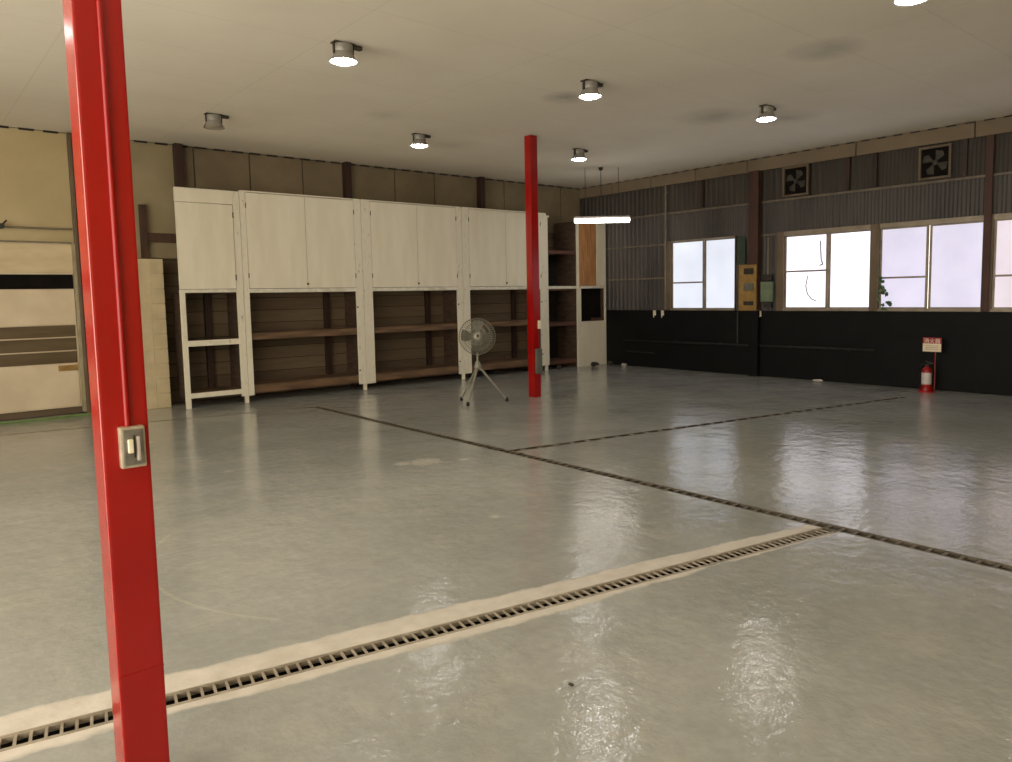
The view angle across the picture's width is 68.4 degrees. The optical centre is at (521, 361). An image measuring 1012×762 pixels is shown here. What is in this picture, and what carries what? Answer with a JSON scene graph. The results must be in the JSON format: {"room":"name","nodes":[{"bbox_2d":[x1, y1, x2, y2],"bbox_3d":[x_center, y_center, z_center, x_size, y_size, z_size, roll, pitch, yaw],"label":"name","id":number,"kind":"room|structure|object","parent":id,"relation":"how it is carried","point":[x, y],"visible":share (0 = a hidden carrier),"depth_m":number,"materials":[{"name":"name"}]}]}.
{"room":"empty workshop garage","nodes":[
{"label":"empty workshop garage","id":0,"kind":"room"},
{"bbox_2d":[138,259,170,408],"bbox_3d":[-5.407,-0.369,10.359,0.820,2.088,0.308,-5,7,-40],"label":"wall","id":1,"kind":"structure","parent":0,"point":[151,279],"depth_m":10.41,"materials":[{"name":"beige wood"}]},
{"bbox_2d":[138,204,176,258],"bbox_3d":[-5.177,-1.846,10.644,0.490,0.750,0.070,-5,7,-40],"label":"bracket","id":2,"kind":"object","parent":1,"relation":"on","point":[145,237],"visible":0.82,"depth_m":10.51,"materials":[{"name":"brown wood"}]},
{"bbox_2d":[0,127,580,420],"bbox_3d":[-4.504,-1.321,11.474,15.729,3.751,0.200,-5,7,-40],"label":"wall","id":3,"kind":"structure","parent":0,"point":[170,265],"depth_m":10.89,"materials":[{"name":"brown wood"}]},
{"bbox_2d":[0,220,6,228],"bbox_3d":[-6.552,-1.733,9.412,0.104,0.117,0.060,-5,7,-40],"label":"bracket","id":4,"kind":"object","parent":3,"relation":"attached to","point":[2,225],"visible":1,"depth_m":9.39,"materials":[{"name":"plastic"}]},
{"bbox_2d":[0,226,71,243],"bbox_3d":[-8.078,-1.478,8.184,5.470,0.204,0.084,-5,7,-40],"label":"trim","id":5,"kind":"structure","parent":3,"relation":"attached to","point":[18,227],"depth_m":9.66,"materials":[{"name":"brown wood"}]},
{"bbox_2d":[0,127,73,243],"bbox_3d":[-8.111,-2.017,8.193,5.690,1.619,0.023,-5,7,-40],"label":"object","id":6,"kind":"structure","parent":3,"relation":"attached to","point":[34,171],"depth_m":9.68,"materials":[{"name":"beige paint"}]},
{"bbox_2d":[0,242,81,413],"bbox_3d":[-7.950,-0.296,8.390,5.160,2.190,0.070,-5,7,-40],"label":"door","id":7,"kind":"structure","parent":3,"relation":"in","point":[40,367],"depth_m":9.75,"materials":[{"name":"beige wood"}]},
{"bbox_2d":[66,133,90,412],"bbox_3d":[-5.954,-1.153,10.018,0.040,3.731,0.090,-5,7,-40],"label":"trim","id":8,"kind":"structure","parent":3,"relation":"attached to","point":[68,135],"depth_m":9.96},
{"bbox_2d":[71,243,86,410],"bbox_3d":[-5.928,-0.448,10.049,0.181,2.260,0.078,0,5,12],"label":"trim","id":9,"kind":"structure","parent":3,"relation":"attached to","point":[84,407],"depth_m":10.03,"materials":[{"name":"metal"}]},
{"bbox_2d":[130,141,176,257],"bbox_3d":[-5.474,-2.267,10.427,1.240,1.619,0.023,-5,7,-40],"label":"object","id":10,"kind":"structure","parent":3,"relation":"attached to","point":[152,163],"depth_m":10.62,"materials":[{"name":"paint"}]},
{"bbox_2d":[0,125,579,189],"bbox_3d":[-4.415,-3.169,11.233,15.020,0.026,0.009,-5,7,-40],"label":"trim","id":11,"kind":"structure","parent":3,"relation":"attached to","point":[1,126],"depth_m":11.86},
{"bbox_2d":[183,147,579,233],"bbox_3d":[-1.842,-2.925,13.476,8.154,0.989,0.030,-5,7,-40],"label":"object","id":12,"kind":"structure","parent":3,"relation":"attached to","point":[209,169],"depth_m":12.69,"materials":[{"name":"brown wood"}]},
{"bbox_2d":[0,364,1011,761],"bbox_3d":[0.704,1.145,5.563,15.679,0.300,16.406,-5,7,-40],"label":"floor","id":13,"kind":"structure","parent":0,"point":[290,535],"depth_m":4.04,"materials":[{"name":"paint"}]},
{"bbox_2d":[0,413,91,423],"bbox_3d":[-7.194,0.844,8.745,4.215,0.026,0.159,-5,7,-40],"label":"floor line","id":14,"kind":"object","parent":13,"relation":"on","point":[39,419],"visible":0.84,"depth_m":9.62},
{"bbox_2d":[62,0,169,761],"bbox_3d":[-1.184,-0.543,2.118,0.125,3.748,0.171,-5,7,-40],"label":"pillar","id":15,"kind":"structure","parent":13,"relation":"on","point":[93,29],"depth_m":2.14,"materials":[{"name":"metal"}]},
{"bbox_2d":[0,407,309,435],"bbox_3d":[-4.681,0.803,9.322,4.046,0.090,0.042,-4,6,-30],"label":"channel","id":16,"kind":"object","parent":13,"relation":"on","point":[304,407],"visible":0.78,"depth_m":9.48,"materials":[{"name":"concrete"}]},
{"bbox_2d":[172,143,196,402],"bbox_3d":[-4.909,-1.258,10.873,0.110,3.748,0.125,-5,7,-40],"label":"steel column","id":17,"kind":"structure","parent":13,"relation":"on","point":[177,148],"depth_m":10.69,"materials":[{"name":"metal"}]},
{"bbox_2d":[172,186,248,408],"bbox_3d":[-4.533,-0.900,10.714,0.875,3.050,0.642,-5,7,-40],"label":"cabinet","id":18,"kind":"object","parent":13,"relation":"on","point":[209,318],"visible":1,"depth_m":10.59,"materials":[{"name":"beige paint"}]},
{"bbox_2d":[189,337,236,340],"bbox_3d":[-4.508,-0.313,10.790,0.729,0.025,0.555,-5,7,-40],"label":"shelf","id":19,"kind":"object","parent":18,"relation":"attached to","point":[190,338],"depth_m":10.75,"materials":[{"name":"white wood"}]},
{"bbox_2d":[192,385,240,393],"bbox_3d":[-4.494,0.419,10.856,0.729,0.025,0.555,-5,7,-40],"label":"shelf","id":20,"kind":"object","parent":18,"relation":"attached to","point":[198,389],"depth_m":10.82,"materials":[{"name":"beige wood"}]},
{"bbox_2d":[238,190,366,395],"bbox_3d":[-3.461,-1.008,11.615,1.926,3.063,0.652,-5,7,-40],"label":"cabinet","id":21,"kind":"object","parent":13,"relation":"on","point":[312,334],"visible":0.98,"depth_m":11.59,"materials":[{"name":"beige paint"}]},
{"bbox_2d":[252,327,356,339],"bbox_3d":[-3.475,-0.441,11.693,1.839,0.100,0.580,-5,7,-40],"label":"shelf","id":22,"kind":"object","parent":21,"relation":"attached to","point":[275,333],"depth_m":11.63,"materials":[{"name":"brown wood"}]},
{"bbox_2d":[254,373,358,392],"bbox_3d":[-3.459,0.331,11.760,1.839,0.120,0.584,-5,7,-40],"label":"shelf","id":23,"kind":"object","parent":21,"relation":"attached to","point":[305,380],"depth_m":11.65,"materials":[{"name":"brown wood"}]},
{"bbox_2d":[342,162,359,385],"bbox_3d":[-2.881,-1.450,12.591,0.110,3.748,0.125,-5,7,-40],"label":"steel column","id":24,"kind":"structure","parent":13,"relation":"on","point":[346,166],"depth_m":12.41,"materials":[{"name":"brown metal"}]},
{"bbox_2d":[359,199,464,383],"bbox_3d":[-1.976,-1.148,12.873,1.977,3.063,0.652,-5,7,-40],"label":"cabinet","id":25,"kind":"object","parent":13,"relation":"on","point":[412,330],"visible":0.97,"depth_m":12.87,"materials":[{"name":"beige paint"}]},
{"bbox_2d":[374,323,457,332],"bbox_3d":[-1.990,-0.581,12.951,1.890,0.100,0.580,-5,7,-40],"label":"shelf","id":26,"kind":"object","parent":25,"relation":"attached to","point":[378,327],"depth_m":12.91,"materials":[{"name":"brown wood"}]},
{"bbox_2d":[376,364,458,380],"bbox_3d":[-1.974,0.191,13.018,1.890,0.120,0.584,-5,7,-40],"label":"shelf","id":27,"kind":"object","parent":25,"relation":"attached to","point":[406,370],"depth_m":12.97,"materials":[{"name":"brown wood"}]},
{"bbox_2d":[0,528,834,751],"bbox_3d":[-1.588,1.341,2.668,8.069,0.090,0.108,-4,6,-30],"label":"channel","id":28,"kind":"object","parent":13,"relation":"on","point":[75,721],"visible":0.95,"depth_m":3.27,"materials":[{"name":"metal"}]},
{"bbox_2d":[476,177,488,372],"bbox_3d":[-0.742,-1.653,14.403,0.110,3.748,0.125,-5,7,-40],"label":"steel column","id":29,"kind":"structure","parent":13,"relation":"on","point":[480,181],"depth_m":14.22,"materials":[{"name":"brown metal"}]},
{"bbox_2d":[459,318,508,405],"bbox_3d":[-0.595,-0.005,10.325,0.720,1.190,0.536,0,5,13],"label":"pedestal fan","id":30,"kind":"object","parent":13,"relation":"on","point":[477,335],"visible":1,"depth_m":10.29,"materials":[{"name":"metal"}]},
{"bbox_2d":[460,207,547,373],"bbox_3d":[-0.451,-1.293,14.165,2.029,3.063,0.652,-5,7,-40],"label":"cabinet","id":31,"kind":"object","parent":13,"relation":"on","point":[493,240],"visible":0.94,"depth_m":14.04,"materials":[{"name":"beige paint"}]},
{"bbox_2d":[471,319,527,327],"bbox_3d":[-0.464,-0.726,14.243,1.942,0.100,0.580,-5,7,-40],"label":"shelf","id":32,"kind":"object","parent":31,"relation":"attached to","point":[496,323],"depth_m":14.21,"materials":[{"name":"brown wood"}]},
{"bbox_2d":[472,357,527,370],"bbox_3d":[-0.449,0.046,14.310,1.942,0.120,0.584,-5,7,-40],"label":"shelf","id":33,"kind":"object","parent":31,"relation":"attached to","point":[487,363],"depth_m":14.20,"materials":[{"name":"brown wood"}]},
{"bbox_2d":[524,135,542,397],"bbox_3d":[0.186,-1.344,10.766,0.132,3.748,0.188,-5,7,-40],"label":"pillar","id":34,"kind":"structure","parent":13,"relation":"on","point":[530,141],"depth_m":10.74,"materials":[{"name":"metal"}]},
{"bbox_2d":[542,215,576,369],"bbox_3d":[0.630,-1.375,15.093,0.838,3.020,0.635,-5,7,-40],"label":"shelf unit","id":35,"kind":"object","parent":13,"relation":"on","point":[561,266],"visible":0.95,"depth_m":15.35,"materials":[{"name":"beige paint"}]},
{"bbox_2d":[575,223,606,366],"bbox_3d":[1.266,-1.401,15.645,0.838,2.950,0.620,-5,7,-40],"label":"tall cabinet","id":36,"kind":"object","parent":13,"relation":"on","point":[590,237],"visible":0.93,"depth_m":15.43,"materials":[{"name":"beige paint"}]},
{"bbox_2d":[590,362,598,366],"bbox_3d":[1.509,0.059,15.277,0.235,0.097,0.110,-5,7,-40],"label":"rag","id":37,"kind":"object","parent":13,"relation":"on","point":[593,364],"visible":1,"depth_m":15.22,"materials":[{"name":"grey fabric"}]},
{"bbox_2d":[313,406,1011,571],"bbox_3d":[1.729,1.071,4.987,0.102,0.090,14.110,-5,7,-40],"label":"channel","id":38,"kind":"object","parent":13,"relation":"on","point":[826,526],"visible":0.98,"depth_m":5.22,"materials":[{"name":"concrete"}]},
{"bbox_2d":[512,397,906,450],"bbox_3d":[2.593,0.720,8.714,6.127,0.090,0.088,-4,6,-30],"label":"channel","id":39,"kind":"object","parent":13,"relation":"on","point":[689,426],"visible":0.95,"depth_m":8.34,"materials":[{"name":"metal"}]},
{"bbox_2d":[748,170,761,375],"bbox_3d":[4.048,-1.501,12.926,0.106,3.530,0.194,-5,7,-40],"label":"steel column","id":40,"kind":"structure","parent":13,"relation":"on","point":[755,177],"depth_m":12.87,"materials":[{"name":"brown metal"}]},
{"bbox_2d":[739,264,756,309],"bbox_3d":[3.968,-1.284,12.992,0.149,0.790,0.345,-5,7,-40],"label":"board","id":41,"kind":"object","parent":40,"relation":"attached to","point":[747,273],"visible":1,"depth_m":12.94,"materials":[{"name":"wood"}]},
{"bbox_2d":[917,337,941,392],"bbox_3d":[5.825,0.052,10.657,0.230,0.775,0.268,-5,7,-40],"label":"stand","id":42,"kind":"object","parent":13,"relation":"on","point":[929,344],"visible":1,"depth_m":10.67,"materials":[{"name":"red metal"}]},
{"bbox_2d":[919,361,932,387],"bbox_3d":[5.808,0.205,10.686,0.148,0.421,0.133,-1,5,4],"label":"fire extinguisher","id":43,"kind":"object","parent":42,"relation":"on","point":[926,374],"visible":0.99,"depth_m":10.64,"materials":[{"name":"metal"}]},
{"bbox_2d":[0,0,1011,188],"bbox_3d":[0.649,-2.801,5.225,15.729,0.120,16.406,-5,7,-40],"label":"ceiling","id":44,"kind":"structure","parent":0,"point":[685,83],"depth_m":7.70,"materials":[{"name":"white paint"}]},
{"bbox_2d":[203,112,228,129],"bbox_3d":[-3.712,-2.912,9.062,0.306,0.179,0.252,-5,7,-40],"label":"ceiling lamp","id":45,"kind":"object","parent":44,"relation":"attached to","point":[213,121],"visible":1,"depth_m":8.98,"materials":[{"name":"silver metal"}]},
{"bbox_2d":[329,40,361,65],"bbox_3d":[-1.559,-2.735,6.633,0.306,0.179,0.252,-5,7,-40],"label":"ceiling lamp","id":46,"kind":"object","parent":44,"relation":"attached to","point":[343,52],"visible":1,"depth_m":6.55,"materials":[{"name":"white"}]},
{"bbox_2d":[411,133,430,147],"bbox_3d":[-1.399,-3.075,10.393,0.306,0.179,0.252,-5,7,-40],"label":"ceiling lamp","id":47,"kind":"object","parent":44,"relation":"attached to","point":[419,140],"visible":1,"depth_m":10.31,"materials":[{"name":"white"}]},
{"bbox_2d":[571,148,587,160],"bbox_3d":[0.924,-3.234,11.681,0.306,0.179,0.252,-5,7,-40],"label":"ceiling lamp","id":48,"kind":"object","parent":44,"relation":"attached to","point":[578,153],"visible":1,"depth_m":11.59,"materials":[{"name":"white"}]},
{"bbox_2d":[578,79,602,99],"bbox_3d":[0.754,-2.898,7.965,0.306,0.179,0.252,-5,7,-40],"label":"ceiling lamp","id":49,"kind":"object","parent":44,"relation":"attached to","point":[589,91],"visible":1,"depth_m":7.88,"materials":[{"name":"white"}]},
{"bbox_2d":[574,167,629,222],"bbox_3d":[1.456,-3.000,13.451,1.024,0.981,0.095,-1,5,0],"label":"tube light","id":50,"kind":"object","parent":44,"relation":"hanging from","point":[586,219],"visible":1,"depth_m":13.46,"materials":[{"name":"white plastic"}]},
{"bbox_2d":[756,104,776,121],"bbox_3d":[3.036,-3.049,9.178,0.306,0.179,0.252,-5,7,-40],"label":"ceiling lamp","id":51,"kind":"object","parent":44,"relation":"attached to","point":[766,114],"visible":1,"depth_m":9.09,"materials":[{"name":"white"}]},
{"bbox_2d":[893,0,927,5],"bbox_3d":[2.871,-2.711,5.440,0.306,0.179,0.252,-5,7,-40],"label":"ceiling lamp","id":52,"kind":"object","parent":44,"relation":"attached to","point":[896,2],"visible":1,"depth_m":5.46,"materials":[{"name":"white"}]},
{"bbox_2d":[581,132,1011,395],"bbox_3d":[6.615,-1.418,10.226,0.300,3.751,16.106,-5,7,-40],"label":"wall","id":53,"kind":"structure","parent":0,"point":[959,198],"depth_m":12.21,"materials":[{"name":"metal"}]},
{"bbox_2d":[606,244,663,249],"bbox_3d":[2.227,-2.315,15.105,0.030,0.032,1.706,-5,7,-40],"label":"trim","id":54,"kind":"structure","parent":53,"relation":"attached to","point":[654,244],"depth_m":14.99,"materials":[{"name":"metal"}]},
{"bbox_2d":[606,277,663,280],"bbox_3d":[2.240,-1.670,15.163,0.030,0.032,1.706,-5,7,-40],"label":"trim","id":55,"kind":"structure","parent":53,"relation":"attached to","point":[657,277],"depth_m":15.06,"materials":[{"name":"metal"}]},
{"bbox_2d":[665,186,667,309],"bbox_3d":[2.793,-2.183,14.376,0.056,2.370,0.040,-5,7,-40],"label":"pipe","id":56,"kind":"object","parent":53,"relation":"attached to","point":[665,186],"visible":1,"depth_m":14.35,"materials":[{"name":"metal"}]},
{"bbox_2d":[664,236,736,310],"bbox_3d":[3.337,-1.617,13.907,0.114,1.327,1.590,-5,7,-40],"label":"window","id":57,"kind":"structure","parent":53,"relation":"in","point":[701,274],"depth_m":13.88,"materials":[{"name":"glass"}]},
{"bbox_2d":[701,180,704,207],"bbox_3d":[3.334,-3.077,13.685,0.034,0.500,0.060,-5,7,-40],"label":"trim","id":58,"kind":"structure","parent":53,"relation":"attached to","point":[702,181],"depth_m":13.67,"materials":[{"name":"brown metal"}]},
{"bbox_2d":[737,311,737,342],"bbox_3d":[3.861,-0.607,13.303,0.018,0.570,0.018,-3,5,-18],"label":"pipe","id":59,"kind":"object","parent":53,"relation":"attached to","point":[737,311],"visible":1,"depth_m":13.29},
{"bbox_2d":[737,236,745,263],"bbox_3d":[3.878,-1.954,13.119,0.022,0.475,0.170,-5,7,-40],"label":"panel","id":60,"kind":"object","parent":53,"relation":"attached to","point":[741,241],"visible":1,"depth_m":13.11,"materials":[{"name":"green metal"}]},
{"bbox_2d":[623,339,873,350],"bbox_3d":[3.781,-0.306,13.428,0.046,0.052,5.120,-5,7,-40],"label":"pipe","id":61,"kind":"object","parent":53,"relation":"attached to","point":[719,343],"visible":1,"depth_m":12.91,"materials":[{"name":"black metal"}]},
{"bbox_2d":[760,237,773,307],"bbox_3d":[4.204,-1.521,12.728,0.088,1.200,0.215,-5,7,-40],"label":"meter box","id":62,"kind":"object","parent":53,"relation":"attached to","point":[767,288],"visible":1,"depth_m":12.71,"materials":[{"name":"plastic"}]},
{"bbox_2d":[761,233,776,235],"bbox_3d":[4.226,-2.167,12.762,0.030,0.032,0.340,-5,7,-40],"label":"trim","id":63,"kind":"structure","parent":53,"relation":"attached to","point":[772,233],"depth_m":12.73,"materials":[{"name":"metal"}]},
{"bbox_2d":[579,116,1011,198],"bbox_3d":[6.574,-3.177,10.061,0.322,0.218,16.106,-5,7,-40],"label":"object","id":64,"kind":"structure","parent":53,"relation":"attached to","point":[999,125],"depth_m":11.90,"materials":[{"name":"brown wood"}]},
{"bbox_2d":[782,164,809,196],"bbox_3d":[4.514,-2.968,12.252,0.038,0.485,0.460,-5,7,-40],"label":"exhaust fan","id":65,"kind":"object","parent":53,"relation":"attached to","point":[795,179],"visible":1,"depth_m":12.26,"materials":[{"name":"black metal"}]},
{"bbox_2d":[582,115,1011,188],"bbox_3d":[6.489,-3.258,9.893,0.009,0.018,15.970,-5,7,-40],"label":"trim","id":66,"kind":"structure","parent":53,"relation":"attached to","point":[1008,115],"depth_m":11.90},
{"bbox_2d":[630,171,1011,218],"bbox_3d":[6.503,-2.528,10.034,0.030,0.032,16.086,-5,7,-40],"label":"trim","id":67,"kind":"structure","parent":53,"relation":"attached to","point":[1002,173],"depth_m":11.72,"materials":[{"name":"wood"}]},
{"bbox_2d":[776,224,874,310],"bbox_3d":[4.913,-1.481,12.062,0.114,1.327,1.650,-5,7,-40],"label":"window","id":68,"kind":"structure","parent":53,"relation":"in","point":[824,269],"depth_m":12.03,"materials":[{"name":"glass"}]},
{"bbox_2d":[845,157,850,189],"bbox_3d":[5.098,-2.925,11.620,0.034,0.500,0.060,-5,7,-40],"label":"trim","id":69,"kind":"structure","parent":53,"relation":"attached to","point":[848,159],"depth_m":11.60,"materials":[{"name":"brown metal"}]},
{"bbox_2d":[872,153,877,186],"bbox_3d":[5.370,-2.902,11.301,0.034,0.500,0.060,-5,7,-40],"label":"trim","id":70,"kind":"structure","parent":53,"relation":"attached to","point":[875,155],"depth_m":11.29,"materials":[{"name":"brown metal"}]},
{"bbox_2d":[873,215,983,311],"bbox_3d":[5.944,-1.393,10.855,0.114,1.327,1.530,-5,7,-40],"label":"window","id":71,"kind":"structure","parent":53,"relation":"in","point":[904,257],"depth_m":10.84,"materials":[{"name":"glass"}]},
{"bbox_2d":[877,269,891,311],"bbox_3d":[5.516,-1.080,11.291,0.061,0.672,0.236,-5,7,-40],"label":"sprig","id":72,"kind":"object","parent":71,"relation":"attached to","point":[883,290],"visible":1,"depth_m":11.30,"materials":[{"name":"green plant"}]},
{"bbox_2d":[918,143,952,180],"bbox_3d":[5.902,-2.838,10.628,0.038,0.465,0.440,-5,7,-40],"label":"exhaust fan","id":73,"kind":"object","parent":53,"relation":"attached to","point":[934,162],"visible":1,"depth_m":10.63,"materials":[{"name":"black metal"}]},
{"bbox_2d":[962,139,968,175],"bbox_3d":[6.174,-2.832,10.360,0.034,0.500,0.060,-5,7,-40],"label":"trim","id":74,"kind":"structure","parent":53,"relation":"attached to","point":[965,141],"depth_m":10.35,"materials":[{"name":"brown metal"}]},
{"bbox_2d":[980,134,994,311],"bbox_3d":[6.371,-1.872,10.177,0.032,2.388,0.090,-5,7,-40],"label":"steel column","id":75,"kind":"structure","parent":53,"relation":"attached to","point":[990,144],"depth_m":10.16,"materials":[{"name":"brown metal"}]},
{"bbox_2d":[988,213,1011,311],"bbox_3d":[6.972,-1.304,9.652,0.114,1.327,1.640,-5,7,-40],"label":"window","id":76,"kind":"structure","parent":53,"relation":"in","point":[1000,284],"depth_m":10.15,"materials":[{"name":"glass"}]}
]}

